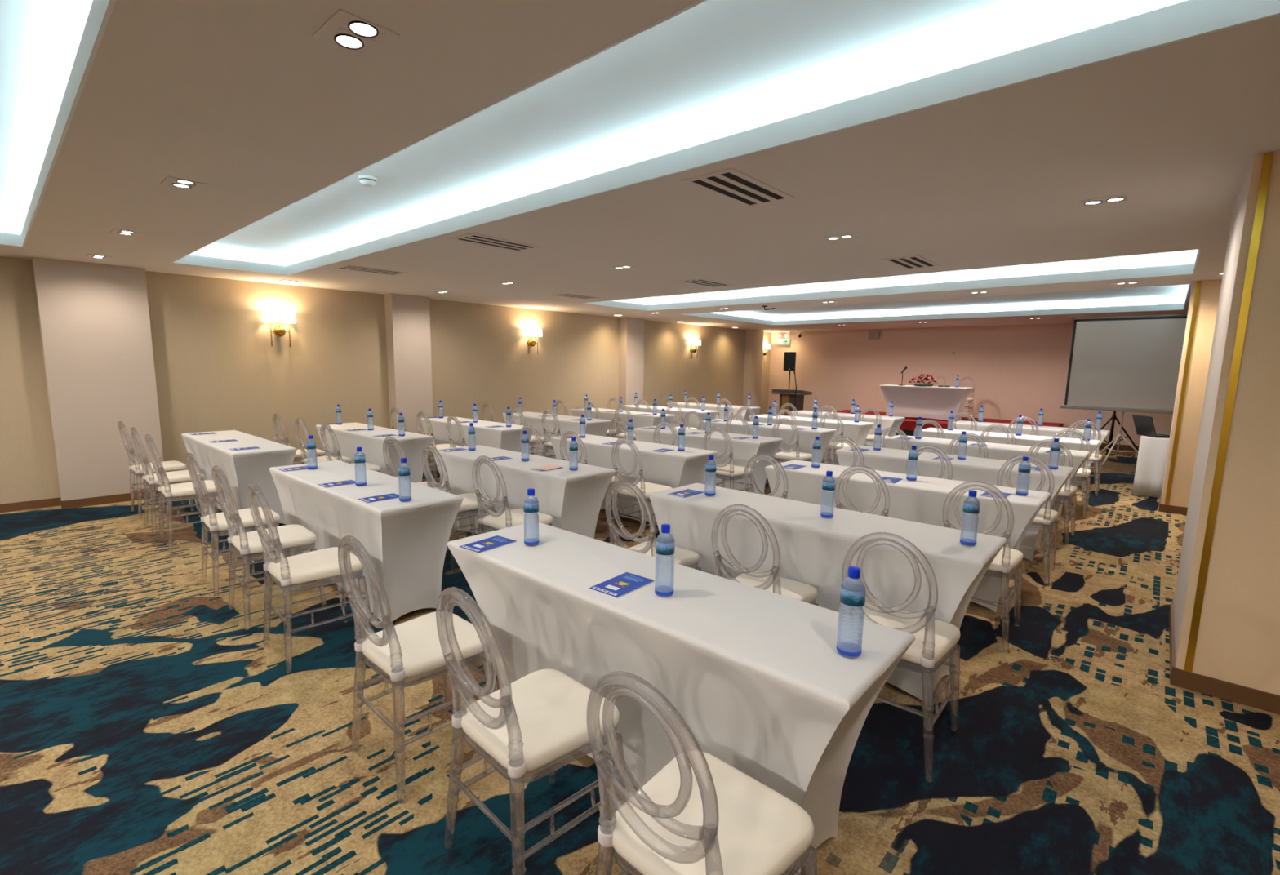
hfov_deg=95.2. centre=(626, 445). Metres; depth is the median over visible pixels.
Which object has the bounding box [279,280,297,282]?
recessed light
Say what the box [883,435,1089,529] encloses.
covered table
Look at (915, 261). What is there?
ceiling vent
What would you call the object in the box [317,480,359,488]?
booklet
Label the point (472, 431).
water bottle
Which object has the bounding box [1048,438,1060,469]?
water bottle
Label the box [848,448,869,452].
booklet
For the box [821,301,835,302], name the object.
recessed light
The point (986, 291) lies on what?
recessed light
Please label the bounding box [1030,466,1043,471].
booklet
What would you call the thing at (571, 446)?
water bottle
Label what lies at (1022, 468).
water bottle
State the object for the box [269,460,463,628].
covered table
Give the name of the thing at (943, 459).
booklet
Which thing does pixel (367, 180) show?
smoke detector
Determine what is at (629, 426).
water bottle
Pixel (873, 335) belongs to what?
grille
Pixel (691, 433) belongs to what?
booklet
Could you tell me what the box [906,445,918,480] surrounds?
water bottle
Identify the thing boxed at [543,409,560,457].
chair
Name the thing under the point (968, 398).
chair
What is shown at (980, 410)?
water bottle
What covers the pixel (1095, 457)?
chair
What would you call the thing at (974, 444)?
booklet
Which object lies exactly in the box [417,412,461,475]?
chair
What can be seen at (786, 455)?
chair
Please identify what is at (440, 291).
recessed light
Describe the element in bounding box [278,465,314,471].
booklet
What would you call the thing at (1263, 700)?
baseboard
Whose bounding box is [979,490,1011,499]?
booklet
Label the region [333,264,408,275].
ceiling vent
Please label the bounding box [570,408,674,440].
covered table
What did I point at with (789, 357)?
loudspeaker
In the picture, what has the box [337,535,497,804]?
chair
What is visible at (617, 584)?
picture
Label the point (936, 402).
head table
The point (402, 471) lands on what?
water bottle
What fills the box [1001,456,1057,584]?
chair
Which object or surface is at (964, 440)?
water bottle
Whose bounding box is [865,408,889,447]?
chair
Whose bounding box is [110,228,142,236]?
recessed light
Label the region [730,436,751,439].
booklet
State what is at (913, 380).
flower arrangement
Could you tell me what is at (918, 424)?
water bottle
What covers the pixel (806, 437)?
covered table
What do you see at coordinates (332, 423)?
booklet
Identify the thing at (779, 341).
exit sign
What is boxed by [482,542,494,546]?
picture
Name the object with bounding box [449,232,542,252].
ceiling vent
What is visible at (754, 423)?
water bottle
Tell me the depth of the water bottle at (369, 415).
6.74 m
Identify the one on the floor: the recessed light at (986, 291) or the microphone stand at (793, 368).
the microphone stand at (793, 368)
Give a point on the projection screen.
(1126, 363)
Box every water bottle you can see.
[306,435,317,469]
[335,404,342,424]
[354,447,366,486]
[367,408,373,430]
[397,413,404,436]
[398,457,411,502]
[438,400,443,417]
[467,422,475,450]
[472,404,477,422]
[506,407,511,426]
[520,430,528,461]
[523,488,538,546]
[568,436,577,471]
[579,414,585,438]
[586,402,591,420]
[626,419,634,444]
[653,399,657,414]
[654,524,675,597]
[660,408,666,428]
[677,424,684,451]
[704,455,716,496]
[705,412,711,433]
[752,416,759,438]
[767,406,773,425]
[811,409,817,429]
[811,435,821,467]
[820,471,835,517]
[836,566,866,658]
[853,404,859,422]
[873,424,881,450]
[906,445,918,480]
[915,417,923,439]
[946,411,954,430]
[957,431,967,460]
[960,490,980,546]
[977,405,983,422]
[1015,414,1023,435]
[1015,456,1031,496]
[1036,408,1044,426]
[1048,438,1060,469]
[1082,418,1092,440]
[1094,411,1102,430]
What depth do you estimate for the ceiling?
2.75 m
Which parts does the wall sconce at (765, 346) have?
lamp shade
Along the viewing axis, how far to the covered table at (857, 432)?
8.63 m
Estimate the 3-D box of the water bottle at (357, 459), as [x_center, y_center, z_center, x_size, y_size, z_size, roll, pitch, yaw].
[-1.708,0.134,3.748,0.067,0.252,0.067,-6,10,-40]
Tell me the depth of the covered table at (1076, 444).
6.93 m
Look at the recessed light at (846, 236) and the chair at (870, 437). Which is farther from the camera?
the chair at (870, 437)
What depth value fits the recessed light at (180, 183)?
3.20 m
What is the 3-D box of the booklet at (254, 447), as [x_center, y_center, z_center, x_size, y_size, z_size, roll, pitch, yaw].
[-3.422,0.027,5.239,0.132,0.005,0.216,8,11,42]
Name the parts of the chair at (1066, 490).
seat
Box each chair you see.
[119,423,191,509]
[129,428,204,519]
[147,439,224,547]
[185,454,279,581]
[212,467,327,624]
[247,486,372,620]
[275,415,325,457]
[294,421,351,463]
[320,425,380,471]
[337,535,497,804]
[382,443,457,525]
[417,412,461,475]
[422,444,495,569]
[435,586,628,874]
[471,455,552,529]
[513,406,549,454]
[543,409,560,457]
[563,434,618,507]
[586,671,817,874]
[598,417,617,434]
[608,480,701,569]
[609,440,672,528]
[614,407,635,438]
[668,403,697,429]
[703,426,753,488]
[711,506,818,605]
[743,453,788,496]
[773,417,813,460]
[821,415,855,461]
[834,469,889,517]
[841,532,960,782]
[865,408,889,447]
[942,485,1022,644]
[964,376,973,411]
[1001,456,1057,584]
[1029,439,1077,544]
[1049,435,1091,519]
[1068,419,1102,487]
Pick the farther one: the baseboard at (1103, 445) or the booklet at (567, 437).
the baseboard at (1103, 445)
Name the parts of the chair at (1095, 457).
seat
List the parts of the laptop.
lid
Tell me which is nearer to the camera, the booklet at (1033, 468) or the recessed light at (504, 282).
the booklet at (1033, 468)
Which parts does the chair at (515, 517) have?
backrest, seat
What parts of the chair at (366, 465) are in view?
seat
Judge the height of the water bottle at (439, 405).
0.252 m
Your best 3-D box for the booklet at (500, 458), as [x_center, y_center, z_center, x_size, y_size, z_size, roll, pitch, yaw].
[-1.078,0.108,4.879,0.132,0.005,0.216,8,11,43]
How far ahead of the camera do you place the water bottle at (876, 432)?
5.65 m
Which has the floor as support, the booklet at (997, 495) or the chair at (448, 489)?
the chair at (448, 489)
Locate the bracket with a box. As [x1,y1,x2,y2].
[761,305,774,310]
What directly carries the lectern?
on the floor
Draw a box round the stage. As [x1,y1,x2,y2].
[829,409,1062,436]
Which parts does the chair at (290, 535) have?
backrest, seat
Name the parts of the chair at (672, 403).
seat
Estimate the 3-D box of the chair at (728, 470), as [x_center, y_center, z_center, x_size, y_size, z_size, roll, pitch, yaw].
[1.064,0.249,6.128,0.426,0.941,0.494,8,11,42]
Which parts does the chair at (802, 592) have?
backrest, seat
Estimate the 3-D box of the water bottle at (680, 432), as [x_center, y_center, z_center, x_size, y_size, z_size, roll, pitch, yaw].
[0.514,-0.075,5.452,0.067,0.252,0.067,-1,8,-16]
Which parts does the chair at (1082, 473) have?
seat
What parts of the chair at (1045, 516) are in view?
seat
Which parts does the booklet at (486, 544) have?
white panel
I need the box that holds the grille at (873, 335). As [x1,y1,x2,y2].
[869,331,877,338]
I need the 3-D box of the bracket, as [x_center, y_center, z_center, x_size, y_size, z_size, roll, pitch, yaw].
[2.252,-2.192,9.270,0.216,0.065,0.090,8,11,42]
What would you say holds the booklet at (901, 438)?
on the covered table at (948, 446)
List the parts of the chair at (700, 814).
backrest, seat frame, seat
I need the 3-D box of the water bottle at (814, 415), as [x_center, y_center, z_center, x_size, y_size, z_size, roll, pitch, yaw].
[2.426,-0.337,7.514,0.067,0.252,0.067,8,11,42]
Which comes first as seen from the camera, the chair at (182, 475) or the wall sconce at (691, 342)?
the chair at (182, 475)
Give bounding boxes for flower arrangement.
[908,373,938,386]
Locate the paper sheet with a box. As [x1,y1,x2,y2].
[533,464,563,470]
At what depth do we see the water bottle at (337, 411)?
7.29 m
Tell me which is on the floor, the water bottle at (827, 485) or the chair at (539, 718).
the chair at (539, 718)
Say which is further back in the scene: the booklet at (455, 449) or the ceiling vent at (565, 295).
the ceiling vent at (565, 295)
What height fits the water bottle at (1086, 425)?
0.252 m
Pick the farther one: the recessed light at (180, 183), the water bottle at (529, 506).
the recessed light at (180, 183)
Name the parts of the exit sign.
pale panel, green panel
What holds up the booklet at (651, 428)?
on the covered table at (744, 451)
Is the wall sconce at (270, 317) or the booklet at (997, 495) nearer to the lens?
the booklet at (997, 495)
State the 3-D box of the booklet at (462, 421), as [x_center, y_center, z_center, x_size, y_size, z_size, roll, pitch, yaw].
[-2.187,-0.314,7.795,0.132,0.005,0.216,8,11,44]
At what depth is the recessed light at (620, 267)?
5.77 m
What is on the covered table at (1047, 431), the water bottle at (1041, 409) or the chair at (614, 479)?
the water bottle at (1041, 409)
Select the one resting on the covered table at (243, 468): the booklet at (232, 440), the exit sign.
the booklet at (232, 440)
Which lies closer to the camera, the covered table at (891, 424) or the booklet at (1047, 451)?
the booklet at (1047, 451)
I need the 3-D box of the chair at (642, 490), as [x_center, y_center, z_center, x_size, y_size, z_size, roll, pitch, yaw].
[0.135,0.378,5.119,0.426,0.941,0.494,8,11,42]
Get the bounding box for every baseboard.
[0,457,430,512]
[1099,443,1139,449]
[1158,495,1187,515]
[1168,600,1279,715]
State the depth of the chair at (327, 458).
6.37 m
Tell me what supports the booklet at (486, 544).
on the covered table at (759, 677)
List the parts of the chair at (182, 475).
backrest, seat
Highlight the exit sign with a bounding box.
[776,333,790,344]
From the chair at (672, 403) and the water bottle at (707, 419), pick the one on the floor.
the chair at (672, 403)
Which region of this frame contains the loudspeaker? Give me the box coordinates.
[783,351,795,370]
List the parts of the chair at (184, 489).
backrest, seat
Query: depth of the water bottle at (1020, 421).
7.08 m
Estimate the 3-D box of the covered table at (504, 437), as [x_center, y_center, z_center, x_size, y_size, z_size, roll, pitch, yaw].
[-2.043,0.057,7.884,1.940,0.750,0.505,8,11,42]
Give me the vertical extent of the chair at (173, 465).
0.941 m
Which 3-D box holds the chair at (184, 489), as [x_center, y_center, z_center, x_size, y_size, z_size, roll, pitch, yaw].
[-3.710,0.351,4.942,0.426,0.941,0.494,8,11,43]
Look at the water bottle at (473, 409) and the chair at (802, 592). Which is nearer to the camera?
the chair at (802, 592)
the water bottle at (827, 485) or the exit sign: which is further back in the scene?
the exit sign
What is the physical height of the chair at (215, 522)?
0.941 m
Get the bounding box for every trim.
[1164,280,1201,505]
[1183,151,1273,672]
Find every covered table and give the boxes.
[181,430,297,533]
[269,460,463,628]
[315,422,432,483]
[420,416,534,470]
[432,444,615,538]
[447,521,915,874]
[502,411,612,458]
[550,434,718,525]
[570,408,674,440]
[619,404,718,430]
[632,425,782,494]
[648,483,1007,706]
[666,401,760,422]
[699,418,835,465]
[748,414,874,465]
[764,459,1050,612]
[789,410,905,448]
[835,444,1075,561]
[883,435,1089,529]
[917,427,1100,507]
[950,420,1110,487]
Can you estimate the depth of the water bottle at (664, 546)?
2.01 m
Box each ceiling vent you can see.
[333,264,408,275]
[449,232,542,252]
[551,293,599,299]
[679,278,733,287]
[680,168,795,207]
[881,255,940,269]
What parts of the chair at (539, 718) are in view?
leg, backrest, leg, seat, seat frame, leg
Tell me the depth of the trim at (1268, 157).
2.69 m
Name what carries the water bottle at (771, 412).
on the covered table at (806, 437)
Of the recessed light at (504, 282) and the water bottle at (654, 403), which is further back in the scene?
the water bottle at (654, 403)
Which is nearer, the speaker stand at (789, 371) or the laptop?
the laptop
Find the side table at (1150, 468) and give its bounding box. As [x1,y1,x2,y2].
[1132,435,1169,497]
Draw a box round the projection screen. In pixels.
[1060,314,1186,465]
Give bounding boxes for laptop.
[1132,414,1169,438]
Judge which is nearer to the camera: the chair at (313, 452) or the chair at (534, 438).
the chair at (313, 452)
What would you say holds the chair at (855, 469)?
on the floor
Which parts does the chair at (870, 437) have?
seat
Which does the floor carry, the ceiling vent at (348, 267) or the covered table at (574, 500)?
the covered table at (574, 500)
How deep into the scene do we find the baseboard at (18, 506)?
6.10 m
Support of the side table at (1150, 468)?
on the floor
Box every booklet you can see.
[190,432,216,435]
[209,439,237,443]
[229,446,261,450]
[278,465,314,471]
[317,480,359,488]
[318,422,336,425]
[345,428,368,431]
[357,493,404,503]
[373,434,397,437]
[439,448,466,452]
[453,421,471,423]
[458,535,516,553]
[481,456,512,461]
[486,425,504,427]
[530,467,563,471]
[557,435,579,439]
[588,572,653,598]
[601,441,624,445]
[642,426,658,429]
[650,448,675,453]
[667,488,704,497]
[685,431,703,434]
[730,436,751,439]
[779,464,806,470]
[791,427,808,430]
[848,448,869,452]
[875,476,902,484]
[894,437,911,439]
[931,457,954,461]
[968,443,987,447]
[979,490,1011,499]
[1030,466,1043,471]
[1044,450,1065,453]
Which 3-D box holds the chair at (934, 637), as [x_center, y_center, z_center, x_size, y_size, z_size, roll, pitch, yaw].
[1.123,0.769,2.417,0.426,0.941,0.494,7,10,40]
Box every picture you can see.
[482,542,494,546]
[614,581,630,587]
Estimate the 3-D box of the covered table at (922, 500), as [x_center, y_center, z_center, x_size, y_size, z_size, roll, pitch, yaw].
[1.955,0.607,4.334,1.830,0.750,0.505,8,11,42]
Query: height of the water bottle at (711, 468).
0.252 m
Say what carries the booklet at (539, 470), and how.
on the covered table at (574, 500)
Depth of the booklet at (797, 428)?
7.51 m
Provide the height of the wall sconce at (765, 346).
0.435 m
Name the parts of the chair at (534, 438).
seat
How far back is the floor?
2.44 m
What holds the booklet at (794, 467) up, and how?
on the covered table at (922, 500)
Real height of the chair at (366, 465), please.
0.941 m
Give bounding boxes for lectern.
[772,389,812,416]
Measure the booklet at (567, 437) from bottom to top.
0.005 m
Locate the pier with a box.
[1173,151,1279,695]
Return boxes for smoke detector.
[358,174,377,186]
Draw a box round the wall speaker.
[868,330,879,339]
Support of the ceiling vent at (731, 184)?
in the ceiling
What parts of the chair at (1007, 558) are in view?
backrest, seat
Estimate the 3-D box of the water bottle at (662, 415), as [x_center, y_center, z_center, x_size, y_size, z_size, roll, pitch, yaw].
[0.461,-0.339,7.339,0.067,0.252,0.067,-2,8,-19]
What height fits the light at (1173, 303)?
0.090 m
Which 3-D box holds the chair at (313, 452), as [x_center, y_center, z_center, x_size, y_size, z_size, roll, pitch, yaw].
[-3.843,0.077,6.885,0.426,0.941,0.494,8,11,41]
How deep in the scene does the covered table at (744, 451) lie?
6.59 m
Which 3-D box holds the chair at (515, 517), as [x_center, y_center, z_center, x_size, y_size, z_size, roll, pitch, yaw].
[-0.792,0.510,4.085,0.426,0.941,0.494,7,10,40]
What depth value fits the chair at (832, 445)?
8.09 m
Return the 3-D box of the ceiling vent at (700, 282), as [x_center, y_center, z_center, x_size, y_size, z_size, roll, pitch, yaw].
[0.939,-1.897,6.814,0.310,0.005,0.660,8,11,42]
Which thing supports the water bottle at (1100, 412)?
on the covered table at (1047, 431)
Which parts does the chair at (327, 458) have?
seat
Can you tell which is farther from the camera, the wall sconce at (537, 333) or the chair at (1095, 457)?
the wall sconce at (537, 333)
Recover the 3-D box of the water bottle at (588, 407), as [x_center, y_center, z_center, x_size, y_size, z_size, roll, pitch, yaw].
[-0.529,-0.489,8.312,0.067,0.252,0.067,0,8,-3]
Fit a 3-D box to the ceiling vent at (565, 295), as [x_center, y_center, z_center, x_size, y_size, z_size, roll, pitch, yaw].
[-0.718,-2.129,8.318,0.310,0.005,0.660,8,11,42]
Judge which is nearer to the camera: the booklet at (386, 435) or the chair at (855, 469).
the chair at (855, 469)
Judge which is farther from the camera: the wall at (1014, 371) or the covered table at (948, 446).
the wall at (1014, 371)
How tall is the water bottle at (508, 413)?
0.252 m
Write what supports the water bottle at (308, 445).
on the covered table at (405, 542)
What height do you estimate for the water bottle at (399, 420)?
0.252 m
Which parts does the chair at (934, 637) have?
backrest, seat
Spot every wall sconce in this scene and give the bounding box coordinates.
[262,311,296,346]
[523,328,542,354]
[688,339,701,358]
[762,344,770,359]
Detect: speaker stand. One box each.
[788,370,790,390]
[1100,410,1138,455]
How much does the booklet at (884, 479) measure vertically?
0.005 m
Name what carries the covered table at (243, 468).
on the floor
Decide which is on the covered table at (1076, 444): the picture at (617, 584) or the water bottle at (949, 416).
the water bottle at (949, 416)
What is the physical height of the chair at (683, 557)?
0.941 m
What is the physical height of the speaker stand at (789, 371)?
1.431 m
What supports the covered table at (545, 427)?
on the floor
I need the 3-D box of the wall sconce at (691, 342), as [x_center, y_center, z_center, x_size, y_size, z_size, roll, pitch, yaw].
[1.618,-2.300,13.880,0.187,0.435,0.374,8,11,42]
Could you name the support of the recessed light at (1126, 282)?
in the ceiling
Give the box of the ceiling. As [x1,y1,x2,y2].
[0,0,1279,332]
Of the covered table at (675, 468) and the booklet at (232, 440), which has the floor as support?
the covered table at (675, 468)
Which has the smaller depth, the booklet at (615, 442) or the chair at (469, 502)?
the chair at (469, 502)
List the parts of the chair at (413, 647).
leg, backrest, leg, seat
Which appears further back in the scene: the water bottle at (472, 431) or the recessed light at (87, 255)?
the recessed light at (87, 255)
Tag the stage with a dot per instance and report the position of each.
(908, 426)
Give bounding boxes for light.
[85,253,111,259]
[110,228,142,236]
[160,176,206,191]
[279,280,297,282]
[312,8,399,58]
[434,290,450,293]
[497,281,517,284]
[609,265,635,269]
[782,302,1177,320]
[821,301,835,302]
[822,233,857,241]
[968,290,990,293]
[1080,194,1127,207]
[1115,280,1138,284]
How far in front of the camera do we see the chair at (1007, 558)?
3.32 m
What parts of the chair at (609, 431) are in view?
seat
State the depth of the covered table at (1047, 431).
8.08 m
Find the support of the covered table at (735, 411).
on the floor
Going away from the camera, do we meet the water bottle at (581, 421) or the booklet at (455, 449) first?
the booklet at (455, 449)
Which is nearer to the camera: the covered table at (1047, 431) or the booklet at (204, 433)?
the booklet at (204, 433)
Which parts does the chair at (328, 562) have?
backrest, seat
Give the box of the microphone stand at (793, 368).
[792,367,796,411]
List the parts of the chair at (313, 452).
seat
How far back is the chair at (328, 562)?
3.07 m
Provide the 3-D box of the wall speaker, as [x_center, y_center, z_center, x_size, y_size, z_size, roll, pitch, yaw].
[6.226,-2.782,14.683,0.240,0.210,0.074,8,11,42]
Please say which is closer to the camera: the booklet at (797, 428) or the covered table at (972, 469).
the covered table at (972, 469)
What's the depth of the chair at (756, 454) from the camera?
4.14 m
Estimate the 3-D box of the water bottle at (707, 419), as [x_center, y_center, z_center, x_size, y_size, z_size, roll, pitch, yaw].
[0.965,-0.269,6.887,0.067,0.252,0.067,-3,9,-26]
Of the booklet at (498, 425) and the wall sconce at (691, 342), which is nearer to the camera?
the booklet at (498, 425)
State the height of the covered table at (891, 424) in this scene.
0.750 m
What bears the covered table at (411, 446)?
on the floor
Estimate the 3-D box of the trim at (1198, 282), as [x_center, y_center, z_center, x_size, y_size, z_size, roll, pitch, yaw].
[6.006,-0.541,6.304,0.034,2.415,0.010,8,11,42]
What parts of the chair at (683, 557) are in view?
backrest, seat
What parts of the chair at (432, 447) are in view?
seat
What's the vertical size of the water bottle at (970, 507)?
0.252 m
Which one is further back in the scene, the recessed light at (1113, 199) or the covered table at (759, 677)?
the recessed light at (1113, 199)
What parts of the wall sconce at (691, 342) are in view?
lamp shade, lamp shade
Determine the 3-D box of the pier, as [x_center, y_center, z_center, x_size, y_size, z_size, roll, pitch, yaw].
[4.030,0.022,2.359,2.415,2.510,1.145,8,11,42]
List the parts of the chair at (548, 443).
seat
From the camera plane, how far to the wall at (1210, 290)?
6.25 m
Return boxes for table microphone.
[899,366,907,386]
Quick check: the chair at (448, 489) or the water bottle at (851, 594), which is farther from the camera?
the chair at (448, 489)
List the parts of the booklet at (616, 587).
white panel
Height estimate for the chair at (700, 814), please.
0.941 m
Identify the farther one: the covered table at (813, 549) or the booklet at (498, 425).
the booklet at (498, 425)
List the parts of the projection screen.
rail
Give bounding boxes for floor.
[0,447,1279,874]
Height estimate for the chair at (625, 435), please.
0.941 m
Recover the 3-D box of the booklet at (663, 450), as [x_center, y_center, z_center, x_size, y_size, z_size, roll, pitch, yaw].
[0.340,0.044,5.474,0.132,0.005,0.216,7,10,39]
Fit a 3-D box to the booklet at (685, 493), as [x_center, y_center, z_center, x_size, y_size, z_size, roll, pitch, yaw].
[0.375,0.298,3.660,0.132,0.005,0.216,8,11,42]
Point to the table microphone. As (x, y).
(905, 367)
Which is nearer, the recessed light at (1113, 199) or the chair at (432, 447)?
the recessed light at (1113, 199)
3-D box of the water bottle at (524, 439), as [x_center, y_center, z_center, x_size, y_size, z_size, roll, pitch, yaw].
[-0.829,0.001,4.779,0.067,0.252,0.067,1,8,0]
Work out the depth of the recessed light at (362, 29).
1.71 m
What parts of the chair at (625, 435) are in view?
seat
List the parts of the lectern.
panel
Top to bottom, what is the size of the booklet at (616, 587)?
0.005 m
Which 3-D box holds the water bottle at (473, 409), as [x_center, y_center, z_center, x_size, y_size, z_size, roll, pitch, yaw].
[-2.015,-0.434,7.779,0.067,0.252,0.067,2,8,6]
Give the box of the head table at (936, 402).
[879,384,973,422]
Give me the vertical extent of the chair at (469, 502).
0.941 m
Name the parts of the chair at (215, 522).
backrest, seat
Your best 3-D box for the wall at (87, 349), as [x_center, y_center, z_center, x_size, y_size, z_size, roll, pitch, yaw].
[-3.399,-0.965,8.670,0.400,2.520,22.250,8,11,42]
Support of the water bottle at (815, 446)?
on the covered table at (922, 500)
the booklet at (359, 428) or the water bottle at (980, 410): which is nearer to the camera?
the booklet at (359, 428)
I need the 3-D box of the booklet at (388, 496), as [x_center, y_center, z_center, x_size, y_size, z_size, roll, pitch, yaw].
[-1.441,0.307,3.426,0.132,0.005,0.216,8,11,42]
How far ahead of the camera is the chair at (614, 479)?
5.55 m
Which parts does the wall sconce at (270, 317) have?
lamp shade, rod, rod, lamp shade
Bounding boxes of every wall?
[0,256,771,504]
[767,323,1173,445]
[1160,279,1222,507]
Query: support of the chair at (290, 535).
on the floor
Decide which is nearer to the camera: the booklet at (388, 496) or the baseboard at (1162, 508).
the booklet at (388, 496)
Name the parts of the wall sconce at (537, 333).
lamp shade, lamp shade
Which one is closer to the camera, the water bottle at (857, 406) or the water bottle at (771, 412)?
the water bottle at (771, 412)
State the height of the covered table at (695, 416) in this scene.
0.750 m
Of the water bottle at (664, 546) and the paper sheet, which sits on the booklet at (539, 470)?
the paper sheet
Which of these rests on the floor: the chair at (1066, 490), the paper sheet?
the chair at (1066, 490)
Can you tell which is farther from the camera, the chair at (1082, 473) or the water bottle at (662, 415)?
the water bottle at (662, 415)
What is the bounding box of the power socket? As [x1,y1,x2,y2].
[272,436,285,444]
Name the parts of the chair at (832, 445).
seat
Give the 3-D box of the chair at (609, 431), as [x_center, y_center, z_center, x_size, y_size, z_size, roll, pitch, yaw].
[-0.422,-0.247,9.530,0.426,0.941,0.494,8,10,40]

